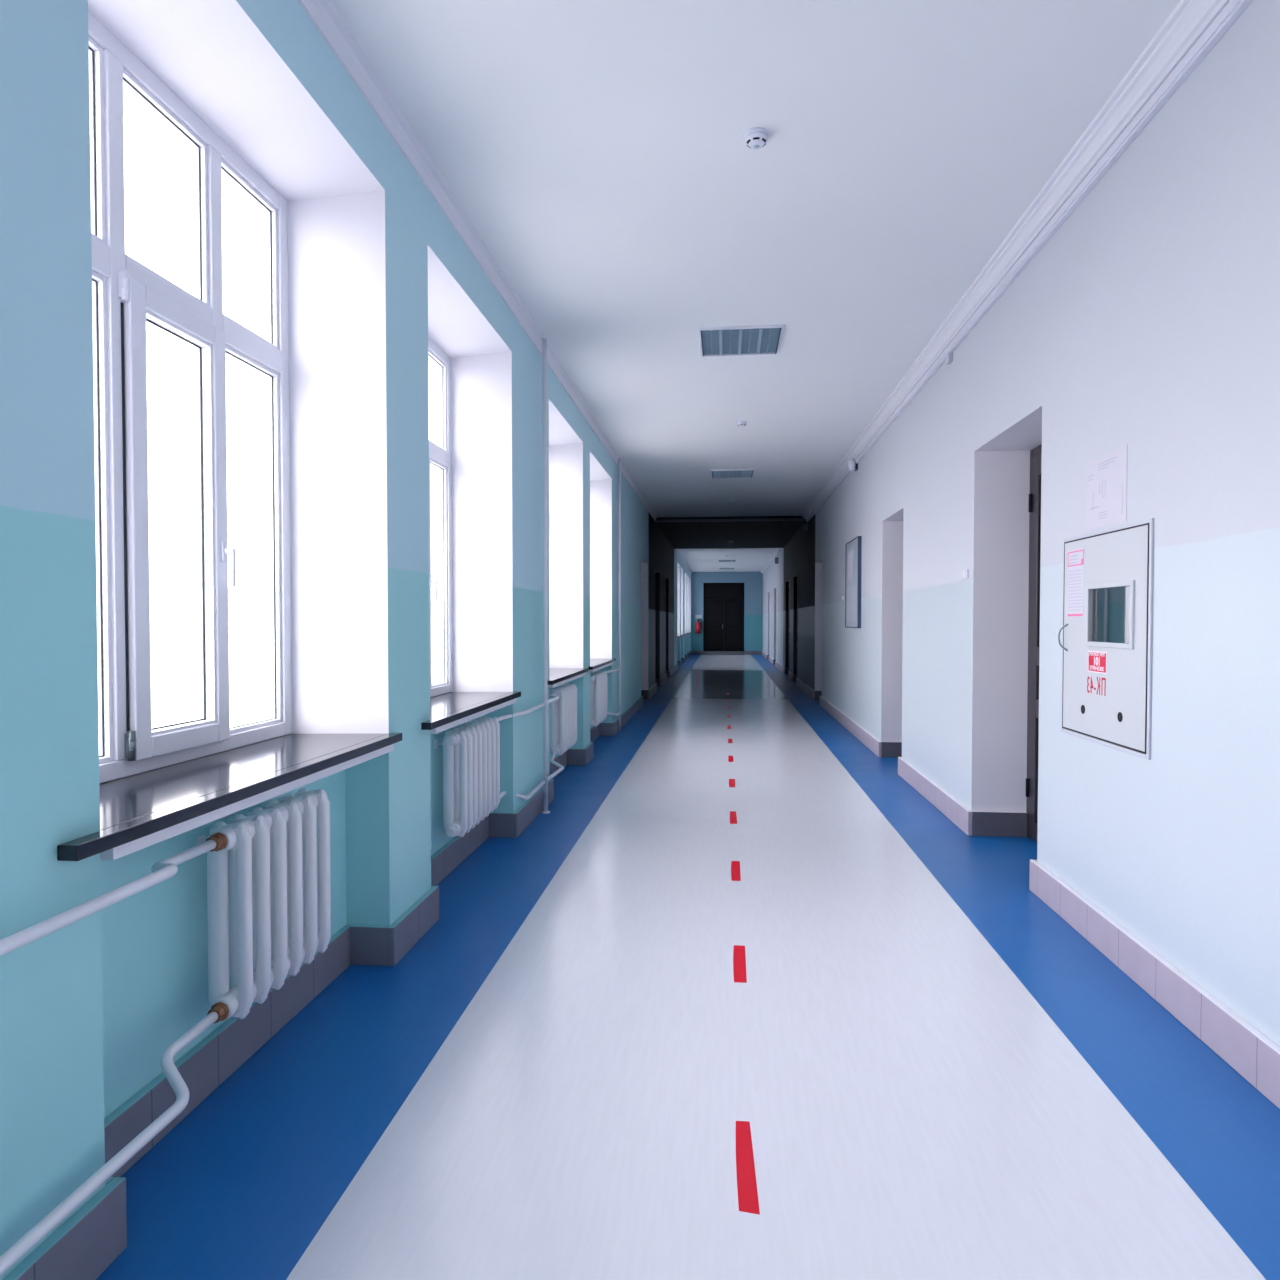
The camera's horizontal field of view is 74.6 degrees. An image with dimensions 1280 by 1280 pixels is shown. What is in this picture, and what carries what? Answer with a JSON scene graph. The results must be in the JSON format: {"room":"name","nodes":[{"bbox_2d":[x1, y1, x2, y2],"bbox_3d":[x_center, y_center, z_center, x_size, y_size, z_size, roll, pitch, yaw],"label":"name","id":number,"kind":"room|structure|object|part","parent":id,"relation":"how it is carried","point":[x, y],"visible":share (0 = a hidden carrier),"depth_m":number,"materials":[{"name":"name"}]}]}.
{"room":"school corridor","nodes":[
{"label":"school corridor","id":0,"kind":"room"},
{"bbox_2d":[0,0,690,1279],"bbox_3d":[-0.312,-0.658,14.290,0.650,3.570,44.400,0,1,6],"label":"wall","id":1,"kind":"structure","parent":0,"point":[91,1007],"depth_m":3.47,"materials":[{"name":"paint"}]},
{"bbox_2d":[88,11,291,783],"bbox_3d":[-1.535,-0.694,2.729,0.143,2.210,1.559,0,1,6],"label":"window","id":2,"kind":"structure","parent":1,"relation":"in","point":[127,294],"depth_m":2.73,"materials":[{"name":"white plastic"}]},
{"bbox_3d":[-1.548,-0.367,2.785,0.086,1.463,0.487,0,1,6],"label":"sash","id":3,"kind":"part","parent":2,"relation":"part of","materials":[{"name":"white plastic"}]},
{"bbox_3d":[-1.462,-0.270,2.990,0.047,0.165,0.028,0,1,6],"label":"handle","id":4,"kind":"part","parent":2,"relation":"part of","materials":[{"name":"white plastic"}]},
{"bbox_2d":[57,733,401,860],"bbox_3d":[-1.367,0.446,2.700,0.548,0.068,1.818,0,1,6],"label":"window sill","id":5,"kind":"structure","parent":1,"relation":"attached to","point":[139,811],"depth_m":2.45,"materials":[{"name":"black stone"}]},
{"bbox_2d":[196,788,330,1023],"bbox_3d":[-1.229,0.831,2.759,0.193,0.588,0.668,0,1,6],"label":"radiator","id":6,"kind":"object","parent":1,"relation":"attached to","point":[262,926],"visible":0.98,"depth_m":2.60,"materials":[{"name":"white metal"}]},
{"bbox_2d":[0,839,215,955],"bbox_3d":[-1.433,0.632,-0.195,0.149,0.059,5.300,0,1,6],"label":"pipe","id":7,"kind":"object","parent":6,"relation":"attached to","point":[164,869],"visible":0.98,"depth_m":1.82,"materials":[{"name":"white metal"}]},
{"bbox_2d":[0,1012,217,1276],"bbox_3d":[-1.433,1.182,-0.182,0.149,0.097,5.300,0,1,6],"label":"pipe","id":8,"kind":"object","parent":6,"relation":"attached to","point":[49,1222],"visible":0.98,"depth_m":1.88,"materials":[{"name":"white metal"}]},
{"bbox_2d":[2,651,691,1279],"bbox_3d":[-0.153,1.044,14.312,0.390,0.165,44.400,0,1,6],"label":"baseboard","id":9,"kind":"structure","parent":1,"relation":"attached to","point":[91,1239],"depth_m":2.73,"materials":[{"name":"tile"}]},
{"bbox_2d":[428,337,451,696],"bbox_3d":[-1.325,-0.742,4.839,0.143,2.210,1.506,0,1,6],"label":"window","id":10,"kind":"structure","parent":1,"relation":"in","point":[440,454],"depth_m":5.52,"materials":[{"name":"white plastic"}]},
{"bbox_3d":[-1.339,-0.414,4.894,0.086,1.463,0.471,0,1,6],"label":"sash","id":11,"kind":"part","parent":10,"relation":"part of","materials":[{"name":"white plastic"}]},
{"bbox_3d":[-1.253,-0.318,5.091,0.047,0.165,0.027,0,1,6],"label":"handle","id":12,"kind":"part","parent":10,"relation":"part of","materials":[{"name":"white plastic"}]},
{"bbox_2d":[434,716,499,836],"bbox_3d":[-1.011,0.781,4.949,0.193,0.588,0.836,0,1,6],"label":"radiator","id":13,"kind":"object","parent":1,"relation":"attached to","point":[471,751],"visible":1,"depth_m":4.70,"materials":[{"name":"white metal"}]},
{"bbox_2d":[421,691,520,733],"bbox_3d":[-1.157,0.398,4.811,0.548,0.068,1.765,0,1,6],"label":"window sill","id":14,"kind":"structure","parent":1,"relation":"attached to","point":[451,709],"depth_m":4.76,"materials":[{"name":"black stone"}]},
{"bbox_2d":[297,0,691,572],"bbox_3d":[0.041,-2.403,14.215,0.060,0.078,44.400,0,1,6],"label":"trim","id":15,"kind":"structure","parent":1,"relation":"attached to","point":[323,14],"depth_m":3.92,"materials":[{"name":"white paint"}]},
{"bbox_2d":[497,335,563,813],"bbox_3d":[-0.765,-0.478,6.314,0.186,3.570,2.056,0,1,6],"label":"pipe","id":16,"kind":"object","parent":1,"relation":"attached to","point":[553,697],"visible":0.88,"depth_m":6.29,"materials":[{"name":"white metal"}]},
{"bbox_2d":[549,683,576,755],"bbox_3d":[-0.733,0.718,7.746,0.193,0.588,0.828,0,1,6],"label":"radiator","id":17,"kind":"object","parent":1,"relation":"attached to","point":[563,711],"visible":0.97,"depth_m":7.49,"materials":[{"name":"white metal"}]},
{"bbox_2d":[548,668,587,687],"bbox_3d":[-0.880,0.335,7.599,0.548,0.068,1.820,0,1,6],"label":"window sill","id":18,"kind":"structure","parent":1,"relation":"attached to","point":[557,676],"depth_m":7.57,"materials":[{"name":"black stone"}]},
{"bbox_2d":[590,670,606,726],"bbox_3d":[-0.527,0.671,9.815,0.193,0.588,0.908,0,1,6],"label":"radiator","id":19,"kind":"object","parent":1,"relation":"attached to","point":[598,679],"visible":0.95,"depth_m":9.63,"materials":[{"name":"white metal"}]},
{"bbox_2d":[588,658,615,671],"bbox_3d":[-0.669,0.287,9.720,0.548,0.068,1.905,0,1,6],"label":"window sill","id":20,"kind":"structure","parent":1,"relation":"attached to","point":[595,664],"depth_m":9.58,"materials":[{"name":"black stone"}]},
{"bbox_2d":[606,457,622,731],"bbox_3d":[-0.353,-0.575,10.621,0.109,3.570,0.802,0,1,13],"label":"pipe","id":21,"kind":"object","parent":1,"relation":"attached to","point":[618,669],"visible":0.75,"depth_m":10.95,"materials":[{"name":"white metal"}]},
{"bbox_2d":[655,518,805,521],"bbox_3d":[1.836,-2.431,17.032,3.075,0.050,0.040,0,1,6],"label":"trim","id":22,"kind":"structure","parent":1,"relation":"attached to","point":[752,519],"depth_m":17.01,"materials":[{"name":"grey paint"}]},
{"bbox_2d":[96,655,1279,1279],"bbox_3d":[1.504,1.205,14.151,4.300,0.150,44.400,0,1,6],"label":"floor","id":23,"kind":"structure","parent":0,"point":[913,1111],"depth_m":2.67,"materials":[{"name":"white laminate"}]},
{"bbox_2d":[703,651,744,654],"bbox_3d":[3.601,0.562,36.158,1.780,0.140,0.430,0,1,6],"label":"step","id":24,"kind":"structure","parent":23,"relation":"on","point":[704,652],"depth_m":35.97,"materials":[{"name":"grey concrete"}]},
{"bbox_2d":[728,756,733,761],"bbox_3d":[0.956,1.250,8.839,0.054,0.001,0.385,0,1,6],"label":"tape strip","id":25,"kind":"object","parent":23,"relation":"on","point":[730,758],"visible":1,"depth_m":8.82,"materials":[{"name":"red plastic"}]},
{"bbox_2d":[729,779,734,786],"bbox_3d":[0.825,1.280,7.519,0.056,0.001,0.385,0,1,6],"label":"tape strip","id":26,"kind":"object","parent":23,"relation":"on","point":[731,781],"visible":1,"depth_m":7.51,"materials":[{"name":"red plastic"}]},
{"bbox_2d":[730,811,736,823],"bbox_3d":[0.688,1.310,6.200,0.053,0.001,0.385,0,1,6],"label":"tape strip","id":27,"kind":"object","parent":23,"relation":"on","point":[733,819],"visible":1,"depth_m":6.18,"materials":[{"name":"red plastic"}]},
{"bbox_2d":[731,861,740,880],"bbox_3d":[0.556,1.339,4.881,0.054,0.001,0.385,0,1,6],"label":"tape strip","id":28,"kind":"object","parent":23,"relation":"on","point":[735,865],"visible":1,"depth_m":4.86,"materials":[{"name":"red"}]},
{"bbox_2d":[733,945,746,982],"bbox_3d":[0.422,1.369,3.561,0.054,0.001,0.385,0,1,6],"label":"tape strip","id":29,"kind":"object","parent":23,"relation":"on","point":[739,960],"visible":1,"depth_m":3.54,"materials":[{"name":"red"}]},
{"bbox_2d":[736,1121,759,1214],"bbox_3d":[0.284,1.399,2.244,0.055,0.001,0.381,0,1,6],"label":"tape strip","id":30,"kind":"object","parent":23,"relation":"on","point":[748,1202],"visible":1,"depth_m":2.21,"materials":[{"name":"red"}]},
{"bbox_2d":[691,572,762,651],"bbox_3d":[3.714,-1.157,36.344,4.300,3.570,0.300,0,1,6],"label":"wall","id":31,"kind":"structure","parent":0,"point":[753,581],"depth_m":36.11,"materials":[{"name":"paint"}]},
{"bbox_2d":[696,619,702,632],"bbox_3d":[2.549,-0.604,36.205,0.291,0.630,0.231,0,1,6],"label":"fire extinguisher","id":32,"kind":"object","parent":31,"relation":"attached to","point":[698,623],"visible":1,"depth_m":36.13,"materials":[{"name":"red metal"}]},
{"bbox_2d":[703,583,743,650],"bbox_3d":[3.615,-0.989,36.256,1.754,2.957,0.142,0,1,6],"label":"door","id":33,"kind":"structure","parent":31,"relation":"in","point":[723,603],"depth_m":36.25,"materials":[{"name":"black wood"}]},
{"bbox_3d":[3.218,-0.646,36.317,0.556,1.850,0.015,0,1,6],"label":"panel","id":34,"kind":"part","parent":33,"relation":"part of","materials":[{"name":"black"}]},
{"bbox_3d":[3.618,-2.095,36.262,1.600,0.590,0.020,0,1,6],"label":"transom panel","id":35,"kind":"part","parent":33,"relation":"part of","materials":[{"name":"black wood"}]},
{"bbox_3d":[4.014,-0.645,36.238,0.556,1.850,0.015,0,1,6],"label":"panel","id":36,"kind":"part","parent":33,"relation":"part of","materials":[{"name":"black wood"}]},
{"bbox_2d":[692,651,761,654],"bbox_3d":[3.735,0.549,36.215,3.015,0.165,0.030,0,1,6],"label":"baseboard","id":37,"kind":"structure","parent":31,"relation":"attached to","point":[693,652],"depth_m":36.11,"materials":[{"name":"tile"}]},
{"bbox_2d":[656,516,804,548],"bbox_3d":[2.169,-2.547,20.383,3.075,0.070,6.700,0,1,6],"label":"ceiling","id":38,"kind":"structure","parent":0,"point":[744,534],"depth_m":19.46,"materials":[{"name":"black paint"}]},
{"bbox_2d":[331,0,1180,571],"bbox_3d":[1.504,-2.589,14.066,4.300,0.300,45.000,0,1,6],"label":"ceiling","id":39,"kind":"structure","parent":0,"point":[598,152],"depth_m":3.97,"materials":[{"name":"white paint"}]},
{"bbox_2d":[718,560,735,561],"bbox_3d":[3.057,-2.773,29.387,0.616,0.025,0.600,0,1,6],"label":"recessed light","id":40,"kind":"object","parent":39,"relation":"in","point":[718,560],"visible":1,"depth_m":29.17,"materials":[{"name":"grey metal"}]},
{"bbox_2d":[711,469,754,477],"bbox_3d":[1.327,-2.380,12.027,0.616,0.025,0.600,0,1,6],"label":"recessed light","id":41,"kind":"object","parent":39,"relation":"in","point":[715,473],"visible":1,"depth_m":11.96,"materials":[{"name":"grey metal"}]},
{"bbox_2d":[699,325,784,356],"bbox_3d":[0.759,-2.251,6.337,0.616,0.025,0.600,0,1,6],"label":"recessed light","id":42,"kind":"object","parent":39,"relation":"in","point":[761,339],"visible":1,"depth_m":6.30,"materials":[{"name":"grey metal"}]},
{"bbox_2d":[737,421,746,426],"bbox_3d":[1.084,-2.295,8.937,0.104,0.055,0.104,0,1,6],"label":"smoke detector","id":43,"kind":"object","parent":39,"relation":"attached to","point":[739,423],"visible":1,"depth_m":8.90,"materials":[{"name":"white plastic"}]},
{"bbox_2d":[744,127,767,148],"bbox_3d":[0.507,-2.176,3.660,0.104,0.055,0.104,0,1,6],"label":"smoke detector","id":44,"kind":"object","parent":39,"relation":"attached to","point":[756,137],"visible":1,"depth_m":3.63,"materials":[{"name":"white plastic"}]},
{"bbox_2d":[763,0,1279,1046],"bbox_3d":[3.357,-0.650,13.925,0.575,3.570,44.400,0,1,6],"label":"wall","id":45,"kind":"structure","parent":0,"point":[1148,321],"depth_m":3.46,"materials":[{"name":"paint"}]},
{"bbox_2d":[788,581,789,671],"bbox_3d":[3.994,-0.309,22.062,0.176,2.520,1.500,0,1,6],"label":"door","id":46,"kind":"structure","parent":45,"relation":"in","point":[789,581],"depth_m":22.54,"materials":[{"name":"grey paint"}]},
{"bbox_3d":[4.014,-0.857,22.396,0.032,1.040,0.470,0,1,6],"label":"panel","id":47,"kind":"part","parent":46,"relation":"part of","materials":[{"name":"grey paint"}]},
{"bbox_2d":[797,576,797,677],"bbox_3d":[3.751,-0.254,19.625,0.176,2.520,1.200,0,1,6],"label":"door","id":48,"kind":"structure","parent":45,"relation":"in","point":[797,576],"depth_m":20.05,"materials":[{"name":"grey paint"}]},
{"bbox_2d":[848,459,857,471],"bbox_3d":[2.681,-2.200,10.581,0.117,0.156,0.158,0,1,6],"label":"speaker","id":49,"kind":"object","parent":45,"relation":"attached to","point":[852,466],"visible":0.94,"depth_m":10.54},
{"bbox_2d":[845,536,861,627],"bbox_3d":[2.733,-0.719,10.779,0.045,1.124,1.044,0,1,6],"label":"notice board","id":50,"kind":"object","parent":45,"relation":"attached to","point":[853,562],"visible":1,"depth_m":10.66,"materials":[{"name":"grey"}]},
{"bbox_3d":[2.738,-0.719,10.779,0.035,1.100,1.020,0,1,6],"label":"panel","id":51,"kind":"part","parent":50,"relation":"part of","materials":[{"name":"grey"}]},
{"bbox_2d":[946,353,952,364],"bbox_3d":[2.291,-2.085,6.219,0.030,0.068,0.080,0,1,6],"label":"junction box","id":52,"kind":"object","parent":45,"relation":"attached to","point":[949,358],"visible":1,"depth_m":6.19,"materials":[{"name":"grey plastic"}]},
{"bbox_2d":[963,569,968,578],"bbox_3d":[2.253,-0.457,5.817,0.018,0.060,0.090,0,1,6],"label":"light switch","id":53,"kind":"object","parent":45,"relation":"attached to","point":[965,572],"visible":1,"depth_m":5.79,"materials":[{"name":"white plastic"}]},
{"bbox_2d":[760,0,1252,572],"bbox_3d":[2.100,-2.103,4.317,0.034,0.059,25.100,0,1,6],"label":"crown molding","id":54,"kind":"structure","parent":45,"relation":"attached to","point":[1231,12],"depth_m":3.74,"materials":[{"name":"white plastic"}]},
{"bbox_2d":[762,651,1279,1108],"bbox_3d":[3.233,1.052,13.976,0.385,0.165,44.400,0,1,6],"label":"baseboard","id":55,"kind":"structure","parent":45,"relation":"attached to","point":[1249,1052],"depth_m":3.47,"materials":[{"name":"tile"}]},
{"bbox_2d":[1026,444,1041,841],"bbox_3d":[2.572,0.041,5.032,0.176,2.590,1.200,0,1,6],"label":"door","id":56,"kind":"structure","parent":45,"relation":"in","point":[1036,453],"depth_m":5.50,"materials":[{"name":"grey paint"}]},
{"bbox_3d":[2.558,0.861,5.052,0.032,0.690,0.864,0,1,6],"label":"panel","id":57,"kind":"part","parent":56,"relation":"part of","materials":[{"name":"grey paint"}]},
{"bbox_3d":[2.558,-0.499,5.022,0.032,1.110,0.864,0,1,6],"label":"panel","id":58,"kind":"part","parent":56,"relation":"part of","materials":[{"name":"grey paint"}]},
{"bbox_2d":[1058,518,1153,759],"bbox_3d":[2.112,-0.012,3.715,0.220,0.950,0.860,0,1,6],"label":"cabinet","id":59,"kind":"object","parent":45,"relation":"attached to","point":[1112,709],"visible":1,"depth_m":3.61,"materials":[{"name":"white metal"}]},
{"bbox_3d":[2.059,-0.012,4.088,0.045,0.136,0.009,1,2,32],"label":"door handle","id":60,"kind":"part","parent":59,"relation":"part of","materials":[{"name":"grey metal"}]},
{"bbox_2d":[1067,547,1083,616],"bbox_3d":[2.067,-0.273,3.987,0.002,0.325,0.185,0,1,6],"label":"instruction sticker","id":61,"kind":"object","parent":59,"relation":"attached to","point":[1075,580],"visible":1,"depth_m":3.98,"materials":[{"name":"grey paper"}]},
{"bbox_3d":[2.066,-0.387,3.985,0.001,0.070,0.179,0,1,6],"label":"header frame","id":62,"kind":"part","parent":61,"relation":"part of","materials":[{"name":"pink"}]},
{"bbox_2d":[1088,651,1106,673],"bbox_3d":[2.042,0.098,3.753,0.003,0.096,0.185,0,1,6],"label":"sticker","id":63,"kind":"object","parent":59,"relation":"attached to","point":[1097,660],"visible":1,"depth_m":3.75,"materials":[{"name":"red"}]},
{"bbox_3d":[2.028,-0.108,3.633,0.012,0.282,0.441,0,1,6],"label":"glass frame","id":64,"kind":"part","parent":59,"relation":"part of","materials":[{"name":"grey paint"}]},
{"bbox_3d":[2.044,-0.108,3.632,0.003,0.242,0.401,0,1,6],"label":"glass pane","id":65,"kind":"part","parent":59,"relation":"part of","materials":[{"name":"glass"}]},
{"bbox_2d":[1086,444,1127,530],"bbox_3d":[2.051,-0.661,3.700,0.002,0.319,0.391,0,1,6],"label":"paper notice","id":66,"kind":"object","parent":45,"relation":"attached to","point":[1106,491],"visible":1,"depth_m":3.68,"materials":[{"name":"grey paper"}]}
]}

